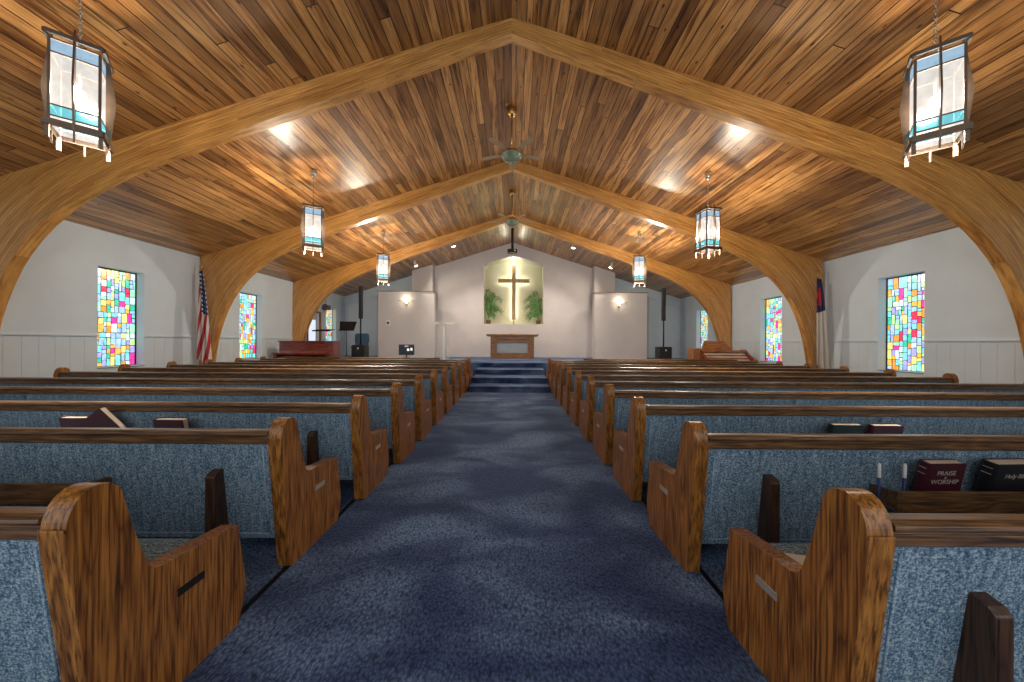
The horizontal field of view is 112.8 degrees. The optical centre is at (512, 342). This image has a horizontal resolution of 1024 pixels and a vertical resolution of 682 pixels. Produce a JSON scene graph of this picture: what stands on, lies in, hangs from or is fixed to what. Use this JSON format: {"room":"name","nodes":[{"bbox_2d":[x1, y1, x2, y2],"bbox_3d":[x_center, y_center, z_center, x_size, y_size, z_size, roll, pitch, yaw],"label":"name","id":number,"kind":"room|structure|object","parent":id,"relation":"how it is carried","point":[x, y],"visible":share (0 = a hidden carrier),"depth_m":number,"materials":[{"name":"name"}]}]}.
{"room":"house of worship","nodes":[
{"label":"house of worship","id":0,"kind":"room"},
{"bbox_2d":[0,220,344,376],"bbox_3d":[-8.147,-0.501,6.650,0.240,3.566,19.700,0,0,0],"label":"wall","id":1,"kind":"structure","parent":0,"point":[56,290],"depth_m":7.17,"materials":[{"name":"white paint"}]},
{"bbox_2d":[97,266,142,367],"bbox_3d":[-8.122,-0.497,6.985,0.250,2.000,0.830,0,0,0],"label":"window","id":2,"kind":"structure","parent":1,"relation":"in","point":[117,289],"depth_m":7.04,"materials":[{"name":"multicoloured glass"}]},
{"bbox_2d":[0,333,344,376],"bbox_3d":[-8.016,0.568,6.500,0.036,1.430,19.400,0,0,0],"label":"wainscoting","id":3,"kind":"structure","parent":1,"relation":"attached to","point":[31,354],"depth_m":6.30,"materials":[{"name":"white wood"}]},
{"bbox_2d":[239,292,259,358],"bbox_3d":[-8.122,-0.497,10.420,0.250,2.000,0.880,0,0,0],"label":"window","id":4,"kind":"structure","parent":1,"relation":"in","point":[248,302],"depth_m":10.53,"materials":[{"name":"multicoloured glass"}]},
{"bbox_2d":[307,311,320,340],"bbox_3d":[-8.080,0.008,13.725,0.140,2.550,0.950,0,0,0],"label":"door","id":5,"kind":"structure","parent":1,"relation":"in","point":[315,324],"depth_m":13.96,"materials":[{"name":"brown wood"}]},
{"bbox_2d":[323,304,330,309],"bbox_3d":[-7.880,-1.571,14.340,0.280,0.420,0.220,0,0,0],"label":"wall speaker","id":6,"kind":"object","parent":1,"relation":"attached to","point":[325,306],"visible":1,"depth_m":14.23,"materials":[{"name":"black metal"}]},
{"bbox_2d":[326,309,331,340],"bbox_3d":[-8.122,-0.497,15.000,0.250,2.000,0.840,0,0,0],"label":"window","id":7,"kind":"structure","parent":1,"relation":"in","point":[328,312],"depth_m":15.20,"materials":[{"name":"multicoloured glass"}]},
{"bbox_2d":[137,390,768,681],"bbox_3d":[-0.034,1.435,6.950,16.610,0.200,20.300,0,0,0],"label":"floor","id":8,"kind":"structure","parent":0,"point":[502,547],"depth_m":1.89,"materials":[{"name":"blue carpet"}]},
{"bbox_2d":[0,482,245,681],"bbox_3d":[-4.301,0.865,1.261,6.028,0.885,0.771,0,0,0],"label":"pew","id":9,"kind":"object","parent":8,"relation":"on","point":[83,598],"visible":1,"depth_m":1.07,"materials":[{"name":"brown wood"}]},
{"bbox_2d":[0,417,340,565],"bbox_3d":[-4.316,0.865,2.196,6.028,0.885,0.771,0,0,0],"label":"pew","id":10,"kind":"object","parent":8,"relation":"on","point":[173,482],"visible":0.88,"depth_m":1.96,"materials":[{"name":"blue fabric"}]},
{"bbox_2d":[0,395,388,499],"bbox_3d":[-4.261,0.865,3.046,6.028,0.885,0.771,0,0,0],"label":"pew","id":11,"kind":"object","parent":8,"relation":"on","point":[342,431],"visible":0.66,"depth_m":2.80,"materials":[{"name":"brown wood"}]},
{"bbox_2d":[58,416,87,426],"bbox_3d":[-3.460,0.715,2.718,0.241,0.254,0.092,0,0,0],"label":"book","id":12,"kind":"object","parent":11,"relation":"in","point":[65,421],"visible":0.34,"depth_m":2.68,"materials":[{"name":"red leather"}]},
{"bbox_2d":[78,406,128,427],"bbox_3d":[-3.267,0.671,2.714,0.315,0.319,0.090,0,0,0],"label":"book","id":13,"kind":"object","parent":11,"relation":"in","point":[103,417],"visible":0.55,"depth_m":2.69,"materials":[{"name":"red leather"}]},
{"bbox_2d":[153,417,189,427],"bbox_3d":[-2.720,0.725,2.719,0.241,0.245,0.091,0,0,0],"label":"book","id":14,"kind":"object","parent":11,"relation":"in","point":[161,422],"visible":0.38,"depth_m":2.68,"materials":[{"name":"red leather"}]},
{"bbox_2d":[196,262,211,363],"bbox_3d":[-7.668,-0.358,8.399,0.408,3.286,0.340,0,0,39],"label":"flag","id":15,"kind":"object","parent":8,"relation":"on","point":[204,352],"visible":0.95,"depth_m":8.37,"materials":[{"name":"multicoloured fabric"}]},
{"bbox_2d":[0,383,415,463],"bbox_3d":[-4.236,0.865,3.897,6.028,0.885,0.771,0,0,0],"label":"pew","id":16,"kind":"object","parent":8,"relation":"on","point":[385,406],"visible":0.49,"depth_m":3.64,"materials":[{"name":"brown wood"}]},
{"bbox_2d":[0,375,431,440],"bbox_3d":[-4.236,0.865,4.769,6.028,0.885,0.771,0,0,0],"label":"pew","id":17,"kind":"object","parent":8,"relation":"on","point":[413,390],"visible":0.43,"depth_m":4.50,"materials":[{"name":"brown wood"}]},
{"bbox_2d":[53,367,443,424],"bbox_3d":[-4.236,0.865,5.641,6.028,0.885,0.771,0,0,0],"label":"pew","id":18,"kind":"object","parent":8,"relation":"on","point":[430,381],"visible":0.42,"depth_m":5.37,"materials":[{"name":"brown wood"}]},
{"bbox_2d":[118,364,452,412],"bbox_3d":[-4.236,0.865,6.513,6.028,0.885,0.771,0,0,0],"label":"pew","id":19,"kind":"object","parent":8,"relation":"on","point":[443,385],"visible":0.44,"depth_m":6.24,"materials":[{"name":"brown wood"}]},
{"bbox_2d":[271,341,339,357],"bbox_3d":[-6.717,0.622,11.090,1.879,1.340,0.720,0,0,0],"label":"upright piano","id":20,"kind":"object","parent":8,"relation":"on","point":[286,348],"visible":0.32,"depth_m":11.05,"materials":[{"name":"brown wood"}]},
{"bbox_2d":[271,352,334,354],"bbox_3d":[-6.716,0.362,10.900,1.879,0.060,0.300,0,0,0],"label":"shelf","id":21,"kind":"object","parent":20,"relation":"attached to","point":[274,353],"depth_m":10.76,"materials":[{"name":"brown wood"}]},
{"bbox_2d":[166,361,458,404],"bbox_3d":[-4.236,0.865,7.385,6.028,0.885,0.771,0,0,0],"label":"pew","id":22,"kind":"object","parent":8,"relation":"on","point":[452,380],"visible":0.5,"depth_m":7.11,"materials":[{"name":"brown wood"}]},
{"bbox_2d":[240,438,415,615],"bbox_3d":[-1.331,1.323,5.600,0.025,0.006,10.600,0,0,0],"label":"trim","id":23,"kind":"structure","parent":8,"relation":"on","point":[285,568],"depth_m":1.86,"materials":[{"name":"black metal"}]},
{"bbox_2d":[204,359,464,397],"bbox_3d":[-4.236,0.865,8.257,6.028,0.885,0.771,0,0,0],"label":"pew","id":24,"kind":"object","parent":8,"relation":"on","point":[459,376],"visible":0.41,"depth_m":7.99,"materials":[{"name":"brown wood"}]},
{"bbox_2d":[235,358,468,392],"bbox_3d":[-4.236,0.865,9.129,6.028,0.885,0.771,0,0,0],"label":"pew","id":25,"kind":"object","parent":8,"relation":"on","point":[464,362],"visible":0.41,"depth_m":8.86,"materials":[{"name":"brown wood"}]},
{"bbox_2d":[285,357,440,358],"bbox_3d":[-4.691,0.887,10.625,4.830,0.835,0.090,0,0,0],"label":"pew","id":26,"kind":"object","parent":8,"relation":"on","point":[285,357],"visible":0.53,"depth_m":10.58,"materials":[{"name":"brown wood"}]},
{"bbox_2d":[399,344,413,357],"bbox_3d":[-3.328,0.274,10.627,0.480,0.410,0.075,0,0,0],"label":"monitor","id":27,"kind":"object","parent":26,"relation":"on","point":[404,349],"visible":1,"depth_m":10.61,"materials":[{"name":"black plastic"}]},
{"bbox_2d":[260,356,472,385],"bbox_3d":[-4.236,0.865,10.001,6.028,0.885,0.771,0,0,0],"label":"pew","id":28,"kind":"object","parent":8,"relation":"on","point":[469,370],"visible":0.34,"depth_m":9.73,"materials":[{"name":"brown wood"}]},
{"bbox_2d":[469,363,549,392],"bbox_3d":[-0.097,1.014,10.227,2.160,0.640,2.445,0,0,0],"label":"steps","id":29,"kind":"structure","parent":8,"relation":"on","point":[485,379],"depth_m":9.70,"materials":[{"name":"blue carpet"}]},
{"bbox_2d":[199,162,823,367],"bbox_3d":[-0.040,-1.663,8.760,15.942,6.000,0.160,0,0,0],"label":"arch","id":30,"kind":"object","parent":8,"relation":"on","point":[226,271],"visible":0.73,"depth_m":8.68,"materials":[{"name":"brown wood"}]},
{"bbox_2d":[292,214,730,347],"bbox_3d":[-0.040,-1.663,12.440,15.942,6.000,0.160,0,0,0],"label":"arch","id":31,"kind":"object","parent":8,"relation":"on","point":[309,293],"visible":0.76,"depth_m":12.36,"materials":[{"name":"brown wood"}]},
{"bbox_2d":[0,17,1023,356],"bbox_3d":[-0.040,-1.663,4.960,15.942,6.000,0.160,0,0,0],"label":"arch","id":32,"kind":"object","parent":8,"relation":"on","point":[988,207],"visible":0.99,"depth_m":4.88,"materials":[{"name":"brown wood"}]},
{"bbox_2d":[340,356,686,375],"bbox_3d":[-0.032,1.015,13.825,16.010,0.640,4.750,0,0,0],"label":"platform","id":33,"kind":"object","parent":8,"relation":"on","point":[474,360],"visible":0.21,"depth_m":12.29,"materials":[{"name":"blue carpet"}]},
{"bbox_2d":[312,329,335,330],"bbox_3d":[-7.229,0.066,12.842,0.739,1.156,0.615,0,0,0],"label":"music stand","id":34,"kind":"object","parent":33,"relation":"on","point":[316,329],"visible":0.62,"depth_m":13.01,"materials":[{"name":"black metal"}]},
{"bbox_2d":[339,321,356,356],"bbox_3d":[-6.023,-0.053,12.239,0.620,1.411,0.408,0,0,0],"label":"music stand","id":35,"kind":"object","parent":33,"relation":"on","point":[346,326],"visible":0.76,"depth_m":12.35,"materials":[{"name":"black metal"}]},
{"bbox_2d":[351,333,368,356],"bbox_3d":[-6.322,0.144,14.005,0.600,1.020,0.510,0,0,0],"label":"padded chair","id":36,"kind":"object","parent":33,"relation":"on","point":[364,337],"visible":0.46,"depth_m":14.20,"materials":[{"name":"blue fabric"}]},
{"bbox_2d":[352,286,368,356],"bbox_3d":[-5.781,-0.732,12.901,0.480,2.780,0.438,0,0,0],"label":"speaker","id":37,"kind":"object","parent":33,"relation":"on","point":[360,350],"visible":0.83,"depth_m":12.84},
{"bbox_2d":[352,346,363,356],"bbox_3d":[-5.789,0.378,12.694,0.420,0.460,0.012,0,0,0],"label":"grille","id":38,"kind":"object","parent":37,"relation":"attached to","point":[357,351],"depth_m":12.69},
{"bbox_2d":[443,325,445,359],"bbox_3d":[-2.496,-0.041,12.390,0.760,1.440,0.420,0,0,0],"label":"lectern","id":39,"kind":"object","parent":33,"relation":"on","point":[444,326],"visible":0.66,"depth_m":12.30,"materials":[{"name":"white plastic"}]},
{"bbox_2d":[486,334,538,358],"bbox_3d":[-0.031,0.180,14.600,2.200,1.030,0.720,0,0,0],"label":"altar table","id":40,"kind":"object","parent":33,"relation":"on","point":[502,346],"visible":1,"depth_m":14.34,"materials":[{"name":"brown wood"}]},
{"bbox_2d":[655,288,671,358],"bbox_3d":[5.715,-0.658,12.901,0.480,2.780,0.438,0,0,0],"label":"speaker","id":41,"kind":"object","parent":33,"relation":"on","point":[663,352],"visible":0.83,"depth_m":12.84},
{"bbox_2d":[660,348,671,358],"bbox_3d":[5.707,0.452,12.694,0.420,0.460,0.012,0,0,0],"label":"grille","id":42,"kind":"object","parent":41,"relation":"attached to","point":[665,353],"depth_m":12.69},
{"bbox_2d":[546,358,758,384],"bbox_3d":[4.014,0.918,10.001,6.028,0.885,0.771,0,0,0],"label":"pew","id":43,"kind":"object","parent":8,"relation":"on","point":[548,371],"visible":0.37,"depth_m":9.73,"materials":[{"name":"brown wood"}]},
{"bbox_2d":[583,359,737,360],"bbox_3d":[4.594,0.947,10.625,4.800,0.835,0.090,0,0,0],"label":"pew","id":44,"kind":"object","parent":8,"relation":"on","point":[583,359],"visible":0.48,"depth_m":10.58,"materials":[{"name":"brown wood"}]},
{"bbox_2d":[549,360,782,392],"bbox_3d":[4.014,0.918,9.129,6.028,0.885,0.771,0,0,0],"label":"pew","id":45,"kind":"object","parent":8,"relation":"on","point":[778,363],"visible":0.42,"depth_m":8.86,"materials":[{"name":"brown wood"}]},
{"bbox_2d":[612,463,723,600],"bbox_3d":[1.104,1.339,5.600,0.025,0.006,10.600,0,0,0],"label":"trim","id":46,"kind":"structure","parent":8,"relation":"on","point":[701,571],"depth_m":1.90,"materials":[{"name":"black metal"}]},
{"bbox_2d":[552,362,811,398],"bbox_3d":[4.014,0.918,8.257,6.028,0.885,0.771,0,0,0],"label":"pew","id":47,"kind":"object","parent":8,"relation":"on","point":[556,378],"visible":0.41,"depth_m":7.99,"materials":[{"name":"brown wood"}]},
{"bbox_2d":[557,364,849,405],"bbox_3d":[4.014,0.918,7.385,6.028,0.885,0.771,0,0,0],"label":"pew","id":48,"kind":"object","parent":8,"relation":"on","point":[563,370],"visible":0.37,"depth_m":7.11,"materials":[{"name":"brown wood"}]},
{"bbox_2d":[687,341,754,361],"bbox_3d":[6.745,0.669,11.055,1.786,1.420,0.770,0,0,0],"label":"pipe organ","id":49,"kind":"object","parent":8,"relation":"on","point":[719,350],"visible":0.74,"depth_m":11.04,"materials":[{"name":"brown wood"}]},
{"bbox_2d":[562,367,896,413],"bbox_3d":[4.014,0.918,6.513,6.028,0.885,0.771,0,0,0],"label":"pew","id":50,"kind":"object","parent":8,"relation":"on","point":[570,376],"visible":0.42,"depth_m":6.24,"materials":[{"name":"brown wood"}]},
{"bbox_2d":[570,371,958,425],"bbox_3d":[4.014,0.918,5.641,6.028,0.885,0.771,0,0,0],"label":"pew","id":51,"kind":"object","parent":8,"relation":"on","point":[579,393],"visible":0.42,"depth_m":5.37,"materials":[{"name":"brown wood"}]},
{"bbox_2d":[579,376,1023,441],"bbox_3d":[4.014,0.918,4.769,6.028,0.885,0.771,0,0,0],"label":"pew","id":52,"kind":"object","parent":8,"relation":"on","point":[593,403],"visible":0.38,"depth_m":4.50,"materials":[{"name":"brown wood"}]},
{"bbox_2d":[593,384,1023,464],"bbox_3d":[4.014,0.918,3.897,6.028,0.885,0.771,0,0,0],"label":"pew","id":53,"kind":"object","parent":8,"relation":"on","point":[615,413],"visible":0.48,"depth_m":3.64,"materials":[{"name":"brown wood"}]},
{"bbox_2d":[612,397,1023,500],"bbox_3d":[4.014,0.918,3.046,6.028,0.885,0.771,0,0,0],"label":"pew","id":54,"kind":"object","parent":8,"relation":"on","point":[654,432],"visible":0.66,"depth_m":2.80,"materials":[{"name":"brown wood"}]},
{"bbox_2d":[826,423,863,433],"bbox_3d":[2.640,0.763,2.720,0.241,0.237,0.089,0,0,0],"label":"book","id":55,"kind":"object","parent":54,"relation":"in","point":[833,428],"visible":0.43,"depth_m":2.68,"materials":[{"name":"leather"}]},
{"bbox_2d":[866,423,903,433],"bbox_3d":[2.960,0.767,2.720,0.241,0.233,0.088,0,0,0],"label":"book","id":56,"kind":"object","parent":54,"relation":"in","point":[873,428],"visible":0.45,"depth_m":2.68,"materials":[{"name":"red paper"}]},
{"bbox_2d":[815,267,828,367],"bbox_3d":[7.562,-0.234,8.399,0.408,3.236,0.340,0,0,39],"label":"flag","id":57,"kind":"object","parent":8,"relation":"on","point":[822,354],"visible":0.95,"depth_m":8.37,"materials":[{"name":"multicoloured fabric"}]},
{"bbox_2d":[647,421,1023,571],"bbox_3d":[4.016,0.918,2.166,6.028,0.885,0.771,0,0,0],"label":"pew","id":58,"kind":"object","parent":8,"relation":"on","point":[773,486],"visible":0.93,"depth_m":1.92,"materials":[{"name":"blue fabric"}]},
{"bbox_2d":[877,463,880,499],"bbox_3d":[2.002,0.772,1.861,0.055,0.212,0.017,0,0,-42],"label":"pen","id":59,"kind":"object","parent":58,"relation":"in","point":[878,464],"visible":0.82,"depth_m":1.86,"materials":[{"name":"blue plastic"}]},
{"bbox_2d":[902,463,906,490],"bbox_3d":[2.141,0.773,1.861,0.060,0.211,0.016,0,0,-36],"label":"pen","id":60,"kind":"object","parent":58,"relation":"in","point":[904,470],"visible":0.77,"depth_m":1.86,"materials":[{"name":"blue plastic"}]},
{"bbox_2d":[912,459,966,490],"bbox_3d":[2.321,0.760,1.859,0.218,0.240,0.090,0,0,-3],"label":"book","id":61,"kind":"object","parent":58,"relation":"in","point":[931,474],"visible":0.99,"depth_m":1.83,"materials":[{"name":"red leather"}]},
{"bbox_2d":[973,458,1023,491],"bbox_3d":[2.696,0.761,1.863,0.258,0.242,0.104,0,0,-3],"label":"book","id":62,"kind":"object","parent":58,"relation":"in","point":[994,474],"visible":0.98,"depth_m":1.83,"materials":[{"name":"black leather"}]},
{"bbox_2d":[723,488,1023,681],"bbox_3d":[4.024,0.918,1.256,6.028,0.885,0.771,0,0,0],"label":"pew","id":63,"kind":"object","parent":8,"relation":"on","point":[876,595],"visible":1,"depth_m":1.03,"materials":[{"name":"brown wood"}]},
{"bbox_2d":[785,553,805,564],"bbox_3d":[1.264,0.900,1.335,0.260,0.022,0.200,0,0,0],"label":"leaflet","id":64,"kind":"object","parent":63,"relation":"on","point":[800,559],"visible":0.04,"depth_m":1.41,"materials":[{"name":"paper"}]},
{"bbox_2d":[0,0,1023,298],"bbox_3d":[-0.003,-3.476,6.500,16.510,2.879,19.400,0,0,0],"label":"ceiling","id":65,"kind":"structure","parent":0,"point":[844,62],"depth_m":5.63,"materials":[{"name":"brown wood"}]},
{"bbox_2d":[40,0,116,162],"bbox_3d":[-3.983,-2.598,3.130,0.440,1.655,0.440,0,0,-41],"label":"pendant lantern","id":66,"kind":"object","parent":65,"relation":"hanging from","point":[76,83],"visible":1,"depth_m":3.04,"materials":[{"name":"white glass"}]},
{"bbox_2d":[300,170,325,256],"bbox_3d":[-3.983,-2.588,6.780,0.440,1.655,0.440,0,0,-30],"label":"pendant lantern","id":67,"kind":"object","parent":65,"relation":"hanging from","point":[312,226],"visible":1,"depth_m":6.67,"materials":[{"name":"beige glass"}]},
{"bbox_2d":[376,230,390,285],"bbox_3d":[-3.983,-2.598,10.450,0.440,1.655,0.440,0,0,-20],"label":"pendant lantern","id":68,"kind":"object","parent":65,"relation":"hanging from","point":[383,267],"visible":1,"depth_m":10.34,"materials":[{"name":"beige glass"}]},
{"bbox_2d":[481,106,542,174],"bbox_3d":[-0.022,-3.990,6.821,1.264,1.350,1.208,0,0,0],"label":"ceiling fan","id":69,"kind":"object","parent":65,"relation":"hanging from","point":[511,155],"visible":1,"depth_m":6.70,"materials":[{"name":"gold metal"}]},
{"bbox_2d":[492,190,531,227],"bbox_3d":[-0.022,-3.990,10.521,1.264,1.350,1.208,0,0,0],"label":"ceiling fan","id":70,"kind":"object","parent":65,"relation":"hanging from","point":[512,222],"visible":1,"depth_m":10.39,"materials":[{"name":"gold metal"}]},
{"bbox_2d":[507,228,516,253],"bbox_3d":[-0.023,-4.145,13.880,0.400,1.000,0.360,0,0,0],"label":"projector","id":71,"kind":"object","parent":65,"relation":"hanging from","point":[512,250],"visible":1,"depth_m":13.85,"materials":[{"name":"black plastic"}]},
{"bbox_2d":[632,232,646,286],"bbox_3d":[3.886,-2.547,10.450,0.440,1.655,0.440,0,0,22],"label":"pendant lantern","id":72,"kind":"object","parent":65,"relation":"hanging from","point":[639,267],"visible":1,"depth_m":10.33,"materials":[{"name":"beige glass"}]},
{"bbox_2d":[694,172,721,258],"bbox_3d":[3.886,-2.538,6.780,0.440,1.655,0.440,0,0,-10],"label":"pendant lantern","id":73,"kind":"object","parent":65,"relation":"hanging from","point":[707,221],"visible":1,"depth_m":6.65,"materials":[{"name":"beige glass"}]},
{"bbox_2d":[899,0,973,167],"bbox_3d":[3.886,-2.547,3.130,0.440,1.655,0.440,0,0,41],"label":"pendant lantern","id":74,"kind":"object","parent":65,"relation":"hanging from","point":[938,91],"visible":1,"depth_m":3.04,"materials":[{"name":"beige glass"}]},
{"bbox_2d":[378,292,646,358],"bbox_3d":[-0.020,-0.735,14.945,11.710,2.860,0.310,0,0,0],"label":"wall partitions","id":75,"kind":"structure","parent":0,"point":[413,323],"depth_m":14.80,"materials":[{"name":"white paint"}]},
{"bbox_2d":[377,291,648,293],"bbox_3d":[-0.011,-2.185,14.945,11.790,0.040,0.370,0,0,0],"label":"trim","id":76,"kind":"structure","parent":75,"relation":"on","point":[377,291],"depth_m":14.76,"materials":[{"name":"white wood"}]},
{"bbox_2d":[344,276,680,357],"bbox_3d":[-0.017,-1.175,16.300,16.410,5.020,0.200,0,0,0],"label":"wall","id":77,"kind":"structure","parent":0,"point":[369,323],"depth_m":16.20,"materials":[{"name":"white paint"}]},
{"bbox_2d":[344,277,680,307],"bbox_3d":[-0.010,-2.389,16.175,16.010,1.447,0.050,0,0,0],"label":"trim","id":78,"kind":"structure","parent":77,"relation":"attached to","point":[409,277],"depth_m":16.15,"materials":[{"name":"brown wood"}]},
{"bbox_2d":[435,243,591,357],"bbox_3d":[0.011,-1.680,16.050,7.480,6.031,0.300,0,0,0],"label":"wall","id":79,"kind":"structure","parent":0,"point":[565,330],"depth_m":15.90,"materials":[{"name":"white paint"}]},
{"bbox_2d":[484,257,542,323],"bbox_3d":[0.026,-2.457,16.425,2.900,3.335,0.450,0,0,0],"label":"wall niche","id":80,"kind":"object","parent":79,"relation":"in","point":[502,269],"visible":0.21,"depth_m":16.60,"materials":[{"name":"paint"}]},
{"bbox_2d":[484,289,502,323],"bbox_3d":[-0.863,-1.718,16.166,0.994,1.725,0.412,0,0,6],"label":"potted palm","id":81,"kind":"object","parent":80,"relation":"on","point":[491,307],"visible":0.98,"depth_m":16.15,"materials":[{"name":"green plant"}]},
{"bbox_2d":[498,265,528,323],"bbox_3d":[0.039,-2.285,16.484,1.500,2.840,0.232,0,0,0],"label":"wall cross","id":82,"kind":"object","parent":80,"relation":"in","point":[513,280],"visible":0.99,"depth_m":16.37,"materials":[{"name":"brown wood"}]},
{"bbox_2d":[523,290,541,323],"bbox_3d":[0.870,-1.669,16.190,1.031,1.649,0.403,0,0,0],"label":"potted palm","id":83,"kind":"object","parent":80,"relation":"on","point":[537,310],"visible":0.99,"depth_m":16.19,"materials":[{"name":"green plant"}]},
{"bbox_2d":[412,264,614,343],"bbox_3d":[0.009,-1.434,15.675,9.240,4.258,0.450,0,0,0],"label":"wall","id":84,"kind":"structure","parent":0,"point":[423,279],"depth_m":15.45,"materials":[{"name":"white paint"}]},
{"bbox_2d":[681,227,1019,380],"bbox_3d":[8.103,-0.388,6.650,0.240,3.550,19.700,0,0,0],"label":"wall","id":85,"kind":"structure","parent":0,"point":[965,298],"depth_m":7.30,"materials":[{"name":"white paint"}]},
{"bbox_2d":[700,310,707,348],"bbox_3d":[8.078,-0.393,14.375,0.250,2.000,0.850,0,0,0],"label":"window","id":86,"kind":"structure","parent":85,"relation":"in","point":[703,315],"depth_m":14.58,"materials":[{"name":"multicoloured glass"}]},
{"bbox_2d":[759,296,781,361],"bbox_3d":[8.078,-0.393,10.540,0.250,2.000,0.880,0,0,0],"label":"window","id":87,"kind":"structure","parent":85,"relation":"in","point":[773,328],"depth_m":10.66,"materials":[{"name":"multicoloured glass"}]},
{"bbox_2d":[680,339,1023,383],"bbox_3d":[7.958,0.671,6.500,0.036,1.430,19.400,0,0,0],"label":"wainscoting","id":88,"kind":"structure","parent":85,"relation":"attached to","point":[999,361],"depth_m":6.31,"materials":[{"name":"white wood"}]},
{"bbox_2d":[877,272,924,372],"bbox_3d":[8.078,-0.393,7.015,0.250,2.000,0.830,0,0,0],"label":"window","id":89,"kind":"structure","parent":85,"relation":"in","point":[904,294],"depth_m":7.07,"materials":[{"name":"multicoloured glass"}]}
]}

